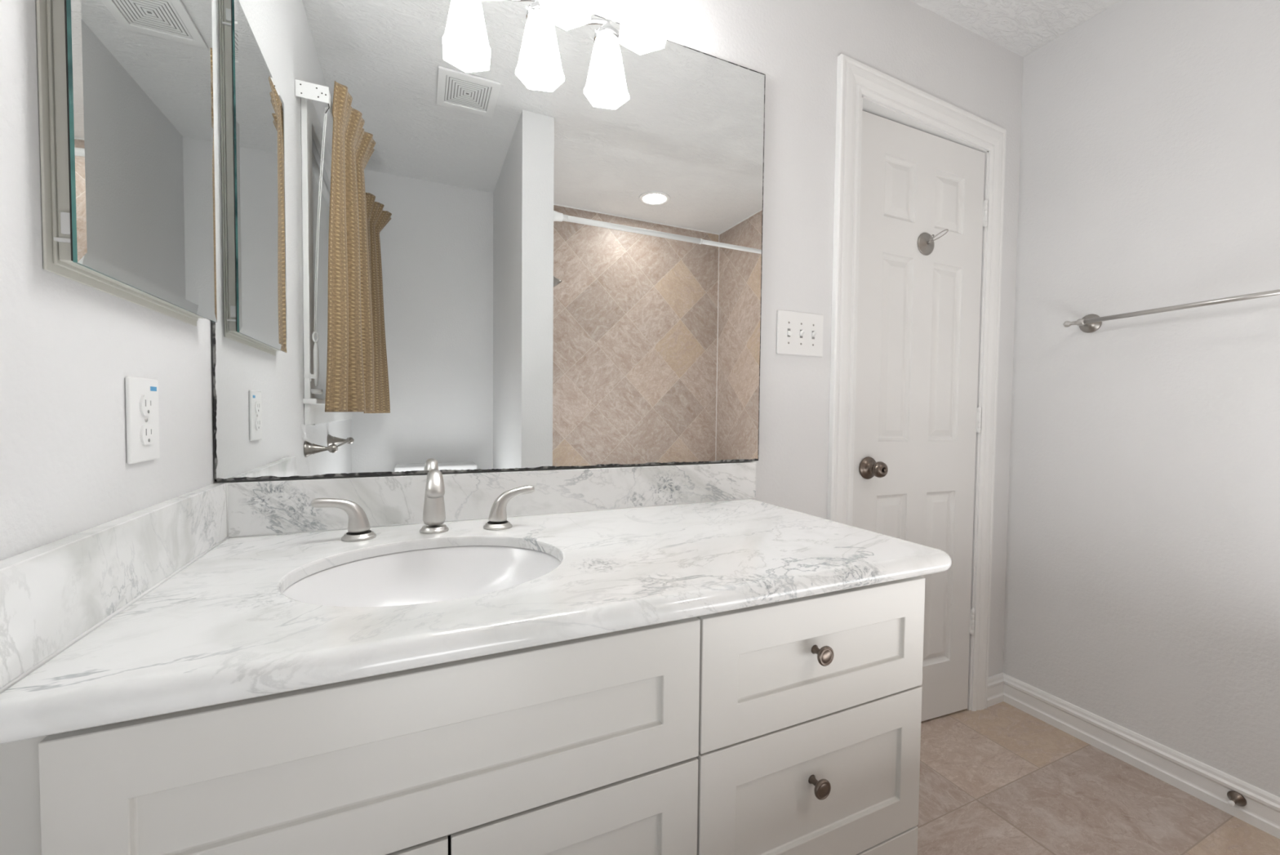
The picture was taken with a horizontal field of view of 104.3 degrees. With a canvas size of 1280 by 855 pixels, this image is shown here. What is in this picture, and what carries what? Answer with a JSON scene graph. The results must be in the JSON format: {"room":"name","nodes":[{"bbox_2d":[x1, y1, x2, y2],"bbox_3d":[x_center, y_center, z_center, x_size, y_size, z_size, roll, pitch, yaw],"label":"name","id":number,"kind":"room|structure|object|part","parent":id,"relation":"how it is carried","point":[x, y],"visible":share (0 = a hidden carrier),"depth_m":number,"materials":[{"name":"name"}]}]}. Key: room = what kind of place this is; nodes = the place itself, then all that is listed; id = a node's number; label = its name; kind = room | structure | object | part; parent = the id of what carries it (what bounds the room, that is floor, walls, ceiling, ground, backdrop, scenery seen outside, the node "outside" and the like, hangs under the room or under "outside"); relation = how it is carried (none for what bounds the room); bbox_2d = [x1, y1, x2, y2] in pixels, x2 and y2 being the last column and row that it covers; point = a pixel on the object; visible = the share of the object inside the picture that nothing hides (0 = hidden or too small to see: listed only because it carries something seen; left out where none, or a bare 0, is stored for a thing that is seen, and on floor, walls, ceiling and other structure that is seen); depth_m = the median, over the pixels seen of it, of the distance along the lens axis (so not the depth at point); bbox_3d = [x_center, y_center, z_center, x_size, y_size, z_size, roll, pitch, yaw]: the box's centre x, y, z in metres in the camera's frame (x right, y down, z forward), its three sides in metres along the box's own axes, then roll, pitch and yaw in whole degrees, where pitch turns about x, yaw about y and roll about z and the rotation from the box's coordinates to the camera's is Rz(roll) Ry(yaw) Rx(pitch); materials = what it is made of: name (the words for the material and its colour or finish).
{"room":"bathroom","nodes":[
{"label":"bathroom","id":0,"kind":"room"},
{"bbox_2d":[0,0,216,560],"bbox_3d":[-0.388,-0.118,-0.118,0.120,2.440,2.212,0,2,-24],"label":"wall","id":1,"kind":"structure","parent":0,"point":[68,348],"depth_m":0.52,"materials":[{"name":"paint"}]},
{"bbox_2d":[35,0,217,326],"bbox_3d":[-0.658,-0.496,0.666,0.028,0.664,0.385,0,2,-24],"label":"medicine cabinet","id":2,"kind":"object","parent":1,"relation":"attached to","point":[126,86],"visible":1,"depth_m":0.60,"materials":[{"name":"white mirror"}]},
{"bbox_3d":[-0.650,-0.497,0.669,0.002,0.642,0.382,0,2,-24],"label":"mirror door","id":3,"kind":"part","parent":2,"relation":"part of","materials":[{"name":"grey"}]},
{"bbox_2d":[124,376,159,463],"bbox_3d":[-0.670,-0.011,0.673,0.008,0.113,0.078,0,2,-24],"label":"wall outlet","id":4,"kind":"object","parent":1,"relation":"attached to","point":[142,415],"visible":1,"depth_m":0.66,"materials":[{"name":"white plastic"}]},
{"bbox_2d":[139,395,154,415],"bbox_3d":[-0.667,-0.030,0.674,0.003,0.028,0.034,0,2,-24],"label":"receptacle","id":5,"kind":"object","parent":4,"relation":"attached to","point":[146,402],"depth_m":0.67,"materials":[{"name":"white plastic"}]},
{"bbox_2d":[139,423,155,444],"bbox_3d":[-0.668,0.009,0.675,0.003,0.028,0.034,0,2,-24],"label":"receptacle","id":6,"kind":"object","parent":4,"relation":"attached to","point":[147,431],"depth_m":0.67,"materials":[{"name":"white plastic"}]},
{"bbox_2d":[216,0,1023,677],"bbox_3d":[0.294,-0.162,1.462,2.655,2.440,0.120,0,2,-24],"label":"wall","id":7,"kind":"structure","parent":0,"point":[797,45],"depth_m":1.48,"materials":[{"name":"paint"}]},
{"bbox_2d":[211,0,765,480],"bbox_3d":[-0.217,-0.437,1.143,1.217,1.068,0.006,0,2,-24],"label":"wall mirror","id":8,"kind":"object","parent":7,"relation":"attached to","point":[451,236],"visible":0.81,"depth_m":1.08,"materials":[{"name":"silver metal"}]},
{"bbox_2d":[227,461,755,536],"bbox_3d":[-0.220,0.150,1.167,1.188,0.102,0.020,0,2,-24],"label":"backsplash","id":9,"kind":"structure","parent":7,"relation":"attached to","point":[260,507],"depth_m":1.09,"materials":[{"name":"stone"}]},
{"bbox_2d":[472,0,669,54],"bbox_3d":[-0.163,-0.993,1.056,0.461,0.259,0.192,0,2,-24],"label":"vanity light","id":10,"kind":"object","parent":7,"relation":"attached to","point":[644,24],"visible":1,"depth_m":1.07,"materials":[{"name":"white glass"}]},
{"bbox_3d":[-0.152,-0.938,1.023,0.117,0.150,0.115,0,2,-24],"label":"lamp shade","id":11,"kind":"part","parent":10,"relation":"part of","materials":[{"name":"white glass"}]},
{"bbox_3d":[0.008,-0.941,1.094,0.056,0.105,0.056,0,2,-24],"label":"bulb","id":12,"kind":"part","parent":10,"relation":"part of","materials":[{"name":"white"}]},
{"bbox_3d":[0.008,-0.939,1.095,0.117,0.150,0.115,0,2,-24],"label":"lamp shade","id":13,"kind":"part","parent":10,"relation":"part of","materials":[{"name":"white glass"}]},
{"bbox_2d":[776,309,823,356],"bbox_3d":[0.476,-0.276,1.463,0.172,0.126,0.019,0,2,-24],"label":"light switch","id":14,"kind":"object","parent":7,"relation":"attached to","point":[798,333],"visible":1,"depth_m":1.46,"materials":[{"name":"white plastic"}]},
{"bbox_2d":[826,53,1006,711],"bbox_3d":[0.926,-0.030,1.739,0.799,2.173,0.139,0,2,-24],"label":"door frame","id":15,"kind":"structure","parent":7,"relation":"attached to","point":[855,79],"depth_m":1.62,"materials":[{"name":"white paint"}]},
{"bbox_2d":[852,110,987,721],"bbox_3d":[0.957,0.017,1.714,0.611,2.064,0.115,0,2,-24],"label":"door","id":16,"kind":"structure","parent":7,"relation":"in","point":[917,416],"depth_m":1.72,"materials":[{"name":"paint"}]},
{"bbox_3d":[0.758,0.134,1.632,0.074,0.074,0.035,0,2,-24],"label":"knob","id":17,"kind":"part","parent":16,"relation":"part of","materials":[{"name":"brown metal"}]},
{"bbox_2d":[917,229,948,255],"bbox_3d":[0.990,-0.627,1.675,0.077,0.077,0.067,0,2,-24],"label":"robe hook","id":18,"kind":"object","parent":16,"relation":"attached to","point":[925,240],"visible":1,"depth_m":1.69,"materials":[{"name":"grey metal"}]},
{"bbox_2d":[986,672,1004,706],"bbox_3d":[1.360,1.005,1.906,0.115,0.102,0.016,0,2,-24],"label":"baseboard","id":19,"kind":"structure","parent":7,"relation":"attached to","point":[995,682],"depth_m":1.90,"materials":[{"name":"white paint"}]},
{"bbox_2d":[909,0,1121,57],"bbox_3d":[0.599,-1.387,0.769,2.655,0.060,3.112,0,2,-24],"label":"ceiling","id":20,"kind":"structure","parent":0,"point":[1021,27],"depth_m":1.67,"materials":[{"name":"white paint"}]},
{"bbox_2d":[916,701,1279,854],"bbox_3d":[0.573,1.111,0.849,2.655,0.060,3.112,0,2,-24],"label":"floor","id":21,"kind":"structure","parent":0,"point":[997,779],"depth_m":1.42,"materials":[{"name":"tile"}]},
{"bbox_2d":[0,616,700,854],"bbox_3d":[-0.351,0.661,0.808,0.695,0.824,0.558,0,2,-24],"label":"base cabinet","id":22,"kind":"object","parent":21,"relation":"on","point":[585,745],"visible":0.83,"depth_m":0.54,"materials":[{"name":"paint"}]},
{"bbox_3d":[-0.368,0.713,0.507,0.322,0.503,0.019,0,2,-24],"label":"door","id":23,"kind":"part","parent":22,"relation":"part of","materials":[{"name":"paint"}]},
{"bbox_2d":[0,498,951,743],"bbox_3d":[-0.114,0.229,0.900,1.208,0.035,0.600,0,2,-24],"label":"countertop","id":24,"kind":"structure","parent":22,"relation":"on","point":[223,628],"depth_m":0.63,"materials":[{"name":"stone"}]},
{"bbox_2d":[0,481,229,688],"bbox_3d":[-0.657,0.162,0.660,0.020,0.102,0.590,0,2,-24],"label":"side splash","id":25,"kind":"object","parent":24,"relation":"on","point":[51,593],"visible":1,"depth_m":0.54,"materials":[{"name":"stone"}]},
{"bbox_2d":[0,483,755,693],"bbox_3d":[-0.102,0.161,0.897,1.189,0.102,0.570,0,2,-24],"label":"caulk","id":26,"kind":"structure","parent":24,"relation":"on","point":[53,655],"depth_m":0.72,"materials":[{"name":"white"}]},
{"bbox_2d":[282,545,560,606],"bbox_3d":[-0.321,0.290,0.782,0.434,0.115,0.362,0,2,-24],"label":"sink","id":27,"kind":"object","parent":24,"relation":"in","point":[431,575],"visible":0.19,"depth_m":0.89,"materials":[{"name":"white ceramic"}]},
{"bbox_2d":[311,468,534,542],"bbox_3d":[-0.400,0.143,0.957,0.399,0.127,0.114,0,2,-24],"label":"faucet","id":28,"kind":"object","parent":24,"relation":"on","point":[433,512],"visible":1,"depth_m":0.96,"materials":[{"name":"silver metal"}]},
{"bbox_3d":[-0.547,0.162,0.912,0.093,0.070,0.037,-1,2,-32],"label":"lever handle","id":29,"kind":"part","parent":28,"relation":"part of","materials":[{"name":"silver metal"}]},
{"bbox_3d":[-0.393,0.138,0.957,0.042,0.117,0.108,0,2,-28],"label":"spout","id":30,"kind":"part","parent":28,"relation":"part of","materials":[{"name":"silver metal"}]},
{"bbox_3d":[-0.266,0.159,1.031,0.093,0.075,0.037,0,2,-16],"label":"lever handle","id":31,"kind":"part","parent":28,"relation":"part of","materials":[{"name":"silver metal"}]},
{"bbox_3d":[-0.072,0.711,0.640,0.320,0.503,0.019,0,2,-24],"label":"door","id":32,"kind":"part","parent":22,"relation":"part of","materials":[{"name":"paint"}]},
{"bbox_2d":[696,575,924,854],"bbox_3d":[0.178,0.659,1.034,0.454,0.824,0.577,0,2,-24],"label":"drawers","id":33,"kind":"object","parent":21,"relation":"on","point":[810,707],"visible":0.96,"depth_m":0.78,"materials":[{"name":"paint"}]},
{"bbox_3d":[0.285,0.580,0.794,0.450,0.249,0.019,0,2,-24],"label":"drawer","id":34,"kind":"part","parent":33,"relation":"part of","materials":[{"name":"paint"}]},
{"bbox_3d":[0.287,0.357,0.787,0.450,0.190,0.019,0,2,-24],"label":"drawer","id":35,"kind":"part","parent":33,"relation":"part of","materials":[{"name":"paint"}]},
{"bbox_3d":[0.277,0.555,0.773,0.030,0.030,0.027,0,2,-24],"label":"knob","id":36,"kind":"part","parent":33,"relation":"part of","materials":[{"name":"brown metal"}]},
{"bbox_3d":[0.279,0.347,0.766,0.030,0.030,0.027,0,2,-24],"label":"knob","id":37,"kind":"part","parent":33,"relation":"part of","materials":[{"name":"brown metal"}]},
{"bbox_3d":[0.282,0.835,0.802,0.450,0.254,0.019,0,2,-24],"label":"drawer","id":38,"kind":"part","parent":33,"relation":"part of","materials":[{"name":"paint"}]},
{"bbox_2d":[1002,0,1279,797],"bbox_3d":[1.747,-0.142,1.317,0.120,2.440,1.330,0,2,-24],"label":"wall","id":39,"kind":"structure","parent":0,"point":[1142,593],"depth_m":1.53,"materials":[{"name":"paint"}]},
{"bbox_2d":[1003,672,1279,839],"bbox_3d":[1.673,1.026,1.327,0.016,0.102,1.330,0,2,-24],"label":"baseboard","id":40,"kind":"structure","parent":39,"relation":"attached to","point":[1208,784],"depth_m":1.53,"materials":[{"name":"white paint"}]},
{"bbox_2d":[1063,288,1279,333],"bbox_3d":[1.611,-0.348,1.377,0.078,0.078,0.712,0,2,-24],"label":"towel bar","id":41,"kind":"object","parent":39,"relation":"attached to","point":[1089,323],"visible":1,"depth_m":1.48,"materials":[{"name":"silver metal"}]},
{"bbox_2d":[1226,790,1246,806],"bbox_3d":[1.629,1.024,1.365,0.045,0.036,0.036,0,2,-24],"label":"door stop","id":42,"kind":"object","parent":39,"relation":"attached to","point":[1235,797],"visible":1,"depth_m":1.36,"materials":[{"name":"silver metal"}]}
]}

